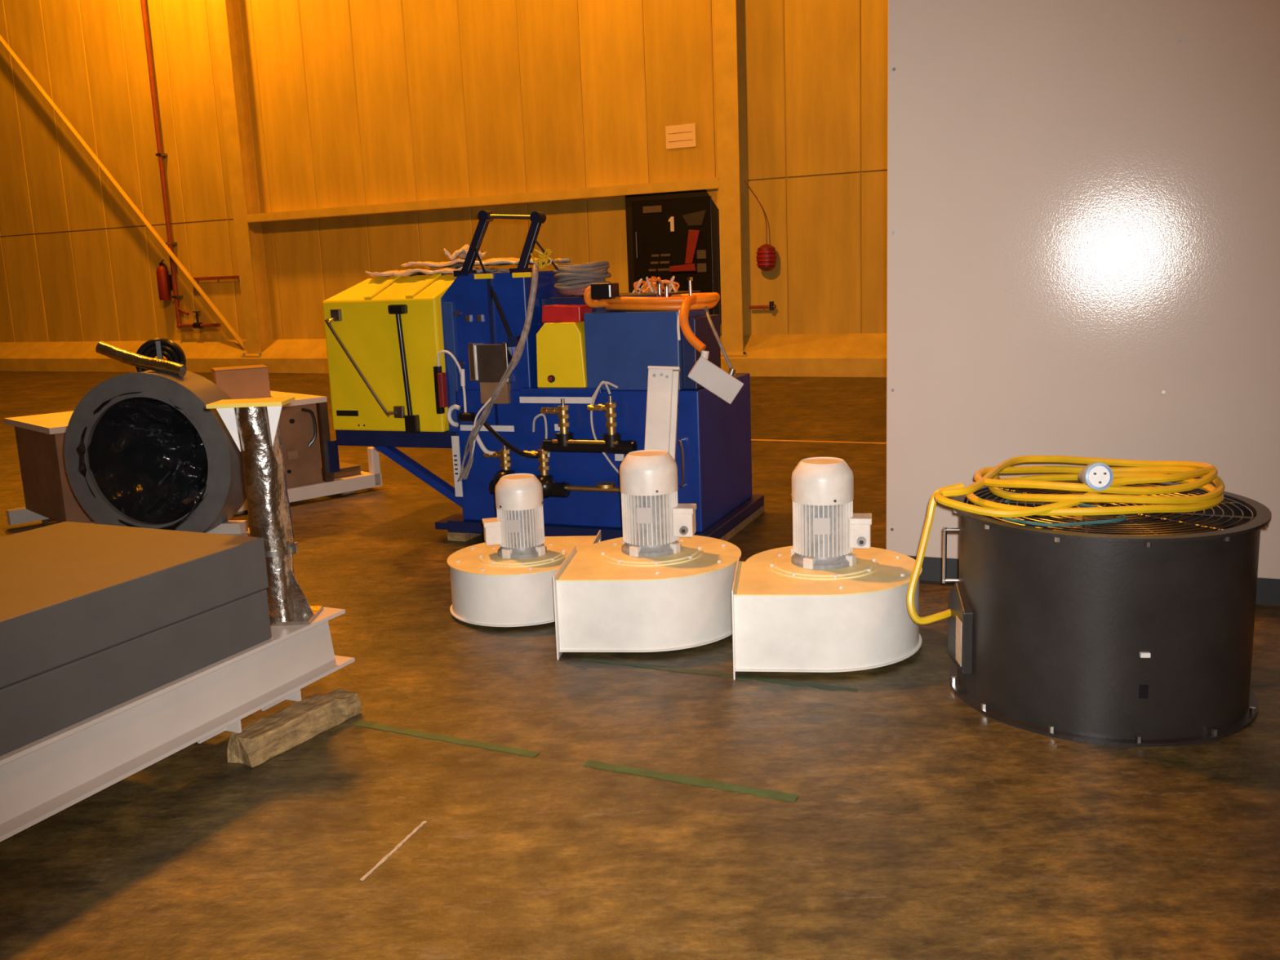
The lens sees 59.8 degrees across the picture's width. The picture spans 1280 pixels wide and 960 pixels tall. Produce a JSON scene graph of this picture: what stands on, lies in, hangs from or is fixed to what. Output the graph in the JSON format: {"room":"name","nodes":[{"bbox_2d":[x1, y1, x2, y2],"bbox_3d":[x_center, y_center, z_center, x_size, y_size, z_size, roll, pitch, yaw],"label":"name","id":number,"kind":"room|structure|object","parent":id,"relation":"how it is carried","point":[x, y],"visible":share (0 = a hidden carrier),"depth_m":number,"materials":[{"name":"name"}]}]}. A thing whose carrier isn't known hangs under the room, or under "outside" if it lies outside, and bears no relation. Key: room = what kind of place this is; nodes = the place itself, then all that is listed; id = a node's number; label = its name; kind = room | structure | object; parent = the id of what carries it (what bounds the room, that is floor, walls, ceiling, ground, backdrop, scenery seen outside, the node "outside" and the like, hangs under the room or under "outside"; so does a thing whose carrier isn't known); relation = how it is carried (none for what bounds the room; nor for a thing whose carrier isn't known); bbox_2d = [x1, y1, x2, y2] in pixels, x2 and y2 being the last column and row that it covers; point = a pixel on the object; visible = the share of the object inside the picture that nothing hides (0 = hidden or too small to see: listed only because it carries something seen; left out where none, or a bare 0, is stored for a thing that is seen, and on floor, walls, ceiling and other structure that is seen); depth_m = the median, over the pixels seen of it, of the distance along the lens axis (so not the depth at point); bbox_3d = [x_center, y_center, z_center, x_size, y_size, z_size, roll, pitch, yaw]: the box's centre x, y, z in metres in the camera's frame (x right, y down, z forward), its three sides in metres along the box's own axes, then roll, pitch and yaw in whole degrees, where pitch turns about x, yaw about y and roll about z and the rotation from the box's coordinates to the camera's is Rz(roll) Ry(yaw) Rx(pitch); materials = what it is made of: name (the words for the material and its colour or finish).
{"room":"factory hall","nodes":[
{"label":"factory hall","id":0,"kind":"room"},
{"bbox_2d":[0,0,888,342],"bbox_3d":[-4.699,-7.423,19.519,40.000,11.000,0.306,3,12,26],"label":"wall","id":1,"kind":"structure","parent":0,"point":[353,102],"depth_m":19.36,"materials":[{"name":"brown wood"}]},
{"bbox_2d":[155,259,173,300],"bbox_3d":[-9.528,-4.010,22.305,0.284,0.796,0.255,3,12,26],"label":"fire extinguisher","id":2,"kind":"object","parent":1,"relation":"attached to","point":[164,279],"visible":1,"depth_m":22.23,"materials":[{"name":"red paint"}]},
{"bbox_2d":[140,0,221,328],"bbox_3d":[-8.964,-7.521,21.351,1.170,9.160,0.180,3,12,26],"label":"riser pipe","id":3,"kind":"object","parent":1,"relation":"attached to","point":[197,325],"visible":1,"depth_m":21.84,"materials":[{"name":"red metal"}]},
{"bbox_2d":[192,275,239,280],"bbox_3d":[-8.305,-3.956,21.809,1.350,0.060,0.100,3,12,26],"label":"rail","id":4,"kind":"object","parent":1,"relation":"attached to","point":[222,277],"visible":0.79,"depth_m":21.74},
{"bbox_2d":[0,333,886,377],"bbox_3d":[-4.665,-2.249,20.150,40.000,0.600,0.491,3,12,26],"label":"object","id":5,"kind":"structure","parent":1,"relation":"attached to","point":[861,354],"depth_m":20.76,"materials":[{"name":"wood"}]},
{"bbox_2d":[246,177,719,222],"bbox_3d":[-3.002,-4.692,18.854,9.510,0.150,0.360,3,12,26],"label":"ledge","id":6,"kind":"object","parent":1,"relation":"attached to","point":[618,191],"depth_m":18.43,"materials":[{"name":"paint"}]},
{"bbox_2d":[665,123,696,149],"bbox_3d":[0.627,-5.284,17.106,0.500,0.340,0.016,3,12,26],"label":"paper notice","id":7,"kind":"object","parent":1,"relation":"attached to","point":[684,135],"visible":1,"depth_m":17.10,"materials":[{"name":"paper"}]},
{"bbox_2d":[744,180,777,271],"bbox_3d":[1.802,-3.812,16.661,0.494,1.354,0.314,3,12,26],"label":"bell","id":8,"kind":"object","parent":1,"relation":"attached to","point":[766,255],"visible":1,"depth_m":16.61,"materials":[{"name":"red paint"}]},
{"bbox_2d":[748,301,776,310],"bbox_3d":[1.874,-2.652,16.957,0.420,0.130,0.125,3,12,26],"label":"pipe","id":9,"kind":"object","parent":1,"relation":"attached to","point":[771,306],"visible":1,"depth_m":16.89,"materials":[{"name":"red metal"}]},
{"bbox_2d":[768,301,773,310],"bbox_3d":[1.997,-2.639,16.866,0.070,0.130,0.070,3,12,26],"label":"tap","id":10,"kind":"object","parent":9,"relation":"on","point":[771,303],"depth_m":16.84,"materials":[{"name":"black paint"}]},
{"bbox_2d":[0,370,1279,959],"bbox_3d":[-4.031,-0.736,14.075,60.000,0.200,40.000,-2,11,0],"label":"floor","id":11,"kind":"structure","parent":0,"point":[922,824],"depth_m":3.35,"materials":[{"name":"concrete"}]},
{"bbox_2d":[63,370,250,536],"bbox_3d":[-2.525,0.038,5.753,1.065,1.210,0.654,-1,11,8],"label":"duct section","id":12,"kind":"object","parent":11,"relation":"on","point":[144,449],"visible":0.83,"depth_m":5.65,"materials":[{"name":"paint"}]},
{"bbox_2d":[95,341,186,377],"bbox_3d":[-2.511,-0.609,5.603,0.455,0.192,0.075,-1,11,8],"label":"roll","id":13,"kind":"object","parent":12,"relation":"on","point":[102,348],"visible":1,"depth_m":5.58,"materials":[{"name":"metal"}]},
{"bbox_2d":[4,391,382,525],"bbox_3d":[-3.252,-0.174,8.231,2.400,0.775,1.030,-12,15,-43],"label":"equipment skid","id":14,"kind":"object","parent":11,"relation":"on","point":[50,498],"visible":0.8,"depth_m":8.20,"materials":[{"name":"white metal"}]},
{"bbox_2d":[211,364,271,399],"bbox_3d":[-3.050,-0.746,8.506,0.380,0.231,0.300,-7,12,-25],"label":"cardboard box","id":15,"kind":"object","parent":14,"relation":"on","point":[252,381],"visible":0.8,"depth_m":8.38,"materials":[{"name":"brown cardboard"}]},
{"bbox_2d":[320,461,360,479],"bbox_3d":[-2.451,-0.087,8.820,0.240,0.070,0.500,-12,15,-43],"label":"wooden block","id":16,"kind":"object","parent":14,"relation":"on","point":[346,469],"depth_m":8.67,"materials":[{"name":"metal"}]},
{"bbox_2d":[211,0,272,356],"bbox_3d":[-7.524,-7.204,20.559,0.500,10.400,0.440,3,12,26],"label":"steel column","id":17,"kind":"structure","parent":11,"relation":"on","point":[227,18],"depth_m":20.81,"materials":[{"name":"metal"}]},
{"bbox_2d":[0,35,246,351],"bbox_3d":[-10.569,-6.065,22.290,6.837,7.157,0.103,3,12,26],"label":"diagonal brace","id":18,"kind":"object","parent":17,"relation":"attached to","point":[242,343],"visible":0.87,"depth_m":22.21,"materials":[{"name":"paint"}]},
{"bbox_2d":[226,688,360,767],"bbox_3d":[-1.235,0.876,4.014,0.122,0.103,0.550,4,12,29],"label":"block","id":19,"kind":"object","parent":11,"relation":"on","point":[300,722],"visible":1,"depth_m":3.94,"materials":[{"name":"brown wood"}]},
{"bbox_2d":[0,607,355,841],"bbox_3d":[-1.774,0.856,3.228,0.260,0.270,2.600,3,12,24],"label":"steel beam","id":20,"kind":"structure","parent":19,"relation":"on","point":[40,779],"depth_m":3.55,"materials":[{"name":"metal"}]},
{"bbox_2d":[0,589,271,755],"bbox_3d":[-2.170,0.630,3.281,1.000,0.182,1.950,3,12,24],"label":"block","id":21,"kind":"object","parent":20,"relation":"on","point":[34,708],"visible":0.5,"depth_m":3.39,"materials":[{"name":"grey metal"}]},
{"bbox_2d":[0,521,268,688],"bbox_3d":[-2.175,0.448,3.252,1.000,0.183,1.960,3,12,24],"label":"block","id":22,"kind":"object","parent":21,"relation":"on","point":[70,591],"visible":1,"depth_m":3.53,"materials":[{"name":"grey metal"}]},
{"bbox_2d":[205,396,323,625],"bbox_3d":[-1.386,0.115,4.131,0.295,0.824,0.200,-2,11,0],"label":"post","id":23,"kind":"object","parent":20,"relation":"on","point":[253,424],"visible":0.85,"depth_m":4.06,"materials":[{"name":"metal"}]},
{"bbox_2d":[360,821,426,880],"bbox_3d":[-0.703,1.060,3.193,0.013,0.002,0.341,2,11,19],"label":"chalk mark","id":24,"kind":"object","parent":11,"relation":"on","point":[417,828],"visible":1,"depth_m":3.18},
{"bbox_2d":[351,720,540,757],"bbox_3d":[-0.703,0.918,3.957,0.785,0.002,0.046,3,12,26],"label":"tape","id":25,"kind":"object","parent":11,"relation":"on","point":[384,727],"visible":1,"depth_m":3.94,"materials":[{"name":"green plastic"}]},
{"bbox_2d":[447,473,601,626],"bbox_3d":[-0.590,0.300,5.449,0.701,0.662,0.766,-1,11,6],"label":"fan blower","id":26,"kind":"object","parent":11,"relation":"on","point":[505,580],"visible":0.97,"depth_m":5.25,"materials":[{"name":"white metal"}]},
{"bbox_2d":[322,210,764,542],"bbox_3d":[-0.620,-0.688,7.110,2.540,1.999,1.335,2,11,22],"label":"machine","id":27,"kind":"object","parent":11,"relation":"on","point":[413,362],"depth_m":6.66,"materials":[{"name":"blue paint"}]},
{"bbox_2d":[364,266,509,277],"bbox_3d":[-1.298,-1.354,7.183,0.771,0.065,0.578,2,11,22],"label":"sheet","id":28,"kind":"object","parent":27,"relation":"on","point":[444,271],"visible":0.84,"depth_m":7.01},
{"bbox_2d":[400,257,570,268],"bbox_3d":[-0.986,-1.405,7.178,1.003,0.054,0.532,2,11,22],"label":"sheet","id":29,"kind":"object","parent":28,"relation":"on","point":[493,261],"visible":0.76,"depth_m":7.05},
{"bbox_2d":[443,244,486,260],"bbox_3d":[-1.121,-1.454,7.116,0.234,0.103,0.260,2,11,22],"label":"sheet","id":30,"kind":"object","parent":29,"relation":"on","point":[462,252],"visible":0.62,"depth_m":7.05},
{"bbox_2d":[433,365,444,413],"bbox_3d":[-1.225,-0.549,6.784,0.035,0.290,0.045,2,11,22],"label":"switch plate","id":31,"kind":"object","parent":27,"relation":"attached to","point":[437,370],"depth_m":6.76,"materials":[{"name":"black plastic"}]},
{"bbox_2d":[437,372,448,407],"bbox_3d":[-1.199,-0.547,6.768,0.035,0.210,0.055,2,11,22],"label":"switch","id":32,"kind":"object","parent":27,"relation":"attached to","point":[442,397],"depth_m":6.75,"materials":[{"name":"paint"}]},
{"bbox_2d":[457,264,538,481],"bbox_3d":[-0.857,-0.613,6.588,0.590,1.286,0.121,0,11,9],"label":"cable bundle","id":33,"kind":"object","parent":27,"relation":"hanging from","point":[518,352],"visible":1,"depth_m":6.54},
{"bbox_2d":[530,248,552,269],"bbox_3d":[-0.578,-1.299,6.535,0.124,0.125,0.093,2,11,22],"label":"bunch","id":34,"kind":"object","parent":27,"relation":"hanging from","point":[542,256],"visible":0.98,"depth_m":6.53,"materials":[{"name":"yellow plastic"}]},
{"bbox_2d":[632,275,679,293],"bbox_3d":[0.095,-1.166,6.644,0.293,0.099,0.140,2,11,22],"label":"cables","id":35,"kind":"object","parent":27,"relation":"on","point":[648,286],"visible":0.81,"depth_m":6.62,"materials":[{"name":"orange plastic"}]},
{"bbox_2d":[656,280,662,297],"bbox_3d":[0.114,-1.074,6.470,0.042,0.165,0.042,2,11,22],"label":"stud","id":36,"kind":"object","parent":27,"relation":"on","point":[659,282],"visible":0.46,"depth_m":6.45,"materials":[{"name":"metal"}]},
{"bbox_2d":[583,282,736,377],"bbox_3d":[0.198,-0.879,6.401,0.941,0.530,0.548,5,12,32],"label":"hose","id":37,"kind":"object","parent":27,"relation":"on","point":[607,295],"visible":0.99,"depth_m":6.26,"materials":[{"name":"orange plastic"}]},
{"bbox_2d":[663,283,669,297],"bbox_3d":[0.156,-1.065,6.454,0.042,0.150,0.042,2,11,22],"label":"stud","id":38,"kind":"object","parent":27,"relation":"on","point":[666,285],"visible":0.46,"depth_m":6.44,"materials":[{"name":"metal"}]},
{"bbox_2d":[687,276,693,295],"bbox_3d":[0.290,-1.075,6.398,0.042,0.180,0.042,2,11,22],"label":"stud","id":39,"kind":"object","parent":27,"relation":"on","point":[690,279],"visible":0.46,"depth_m":6.38,"materials":[{"name":"metal"}]},
{"bbox_2d":[688,350,743,404],"bbox_3d":[0.409,-0.561,6.056,0.302,0.294,0.103,-2,11,0],"label":"junction box","id":40,"kind":"object","parent":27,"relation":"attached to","point":[723,384],"visible":1,"depth_m":6.01,"materials":[{"name":"metal"}]},
{"bbox_2d":[552,449,741,659],"bbox_3d":[0.067,0.283,5.019,0.777,0.804,0.850,-1,11,7],"label":"fan blower","id":41,"kind":"object","parent":11,"relation":"on","point":[658,586],"visible":0.98,"depth_m":4.78,"materials":[{"name":"white metal"}]},
{"bbox_2d":[644,365,680,461],"bbox_3d":[0.111,-0.060,6.067,0.187,1.109,0.403,1,11,17],"label":"metal bracket","id":42,"kind":"object","parent":11,"relation":"on","point":[663,382],"visible":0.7,"depth_m":6.06,"materials":[{"name":"white metal"}]},
{"bbox_2d":[582,760,799,801],"bbox_3d":[0.151,0.960,3.558,0.726,0.002,0.049,3,12,25],"label":"tape","id":43,"kind":"object","parent":11,"relation":"on","point":[590,763],"visible":1,"depth_m":3.54,"materials":[{"name":"green plastic"}]},
{"bbox_2d":[581,657,857,691],"bbox_3d":[0.295,0.781,4.486,1.169,0.002,0.044,2,11,23],"label":"tape","id":44,"kind":"object","parent":11,"relation":"on","point":[605,661],"visible":1,"depth_m":4.47,"materials":[{"name":"green plastic"}]},
{"bbox_2d":[706,0,751,356],"bbox_3d":[1.228,-6.739,16.274,0.650,10.400,0.440,3,12,26],"label":"steel column","id":45,"kind":"structure","parent":11,"relation":"on","point":[732,193],"depth_m":16.58,"materials":[{"name":"metal"}]},
{"bbox_2d":[751,439,886,444],"bbox_3d":[1.637,-0.358,10.335,4.266,0.002,0.070,2,11,23],"label":"floor line","id":46,"kind":"object","parent":11,"relation":"on","point":[751,439],"depth_m":10.33,"materials":[{"name":"yellow paint"}]},
{"bbox_2d":[731,457,922,679],"bbox_3d":[0.798,0.318,4.705,0.777,0.796,0.850,-1,11,8],"label":"fan blower","id":47,"kind":"object","parent":11,"relation":"on","point":[829,601],"visible":1,"depth_m":4.46,"materials":[{"name":"white metal"}]},
{"bbox_2d":[885,0,1279,605],"bbox_3d":[2.537,-1.042,5.354,2.520,3.100,0.900,2,11,23],"label":"partition wall","id":48,"kind":"structure","parent":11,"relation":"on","point":[1083,196],"depth_m":5.07,"materials":[{"name":"paint"}]},
{"bbox_2d":[942,480,1271,746],"bbox_3d":[1.706,0.435,4.131,1.073,0.707,1.070,-2,11,0],"label":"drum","id":49,"kind":"object","parent":11,"relation":"on","point":[1138,630],"visible":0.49,"depth_m":3.71,"materials":[{"name":"paint"}]},
{"bbox_2d":[1002,499,1127,526],"bbox_3d":[1.468,0.108,3.973,0.414,0.012,0.466,-2,11,0],"label":"cord","id":50,"kind":"object","parent":49,"relation":"on","point":[1123,517],"visible":0.6,"depth_m":3.77,"materials":[{"name":"yellow rubber"}]},
{"bbox_2d":[906,455,1224,624],"bbox_3d":[1.572,0.218,4.141,1.124,0.656,0.728,-2,11,0],"label":"cable","id":51,"kind":"object","parent":49,"relation":"on","point":[1097,477],"visible":0.99,"depth_m":3.93,"materials":[{"name":"plastic"}]},
{"bbox_3d":[-2.642,-0.008,6.388,0.400,1.078,0.320,-6,11,-20],"label":"crate","id":52,"kind":"object","parent":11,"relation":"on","visible":0},
{"bbox_2d":[135,337,186,372],"bbox_3d":[-2.683,-0.661,6.228,0.262,0.263,0.130,-6,11,-20],"label":"roll","id":53,"kind":"object","parent":52,"relation":"on","point":[159,347],"visible":0.42,"depth_m":6.17,"materials":[{"name":"black plastic"}]},
{"bbox_2d":[625,189,721,324],"bbox_3d":[0.546,-3.438,17.324,1.560,2.020,0.376,3,12,26],"label":"sign","id":54,"kind":"object","parent":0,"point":[669,234],"visible":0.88,"depth_m":17.12,"materials":[{"name":"black paint"}]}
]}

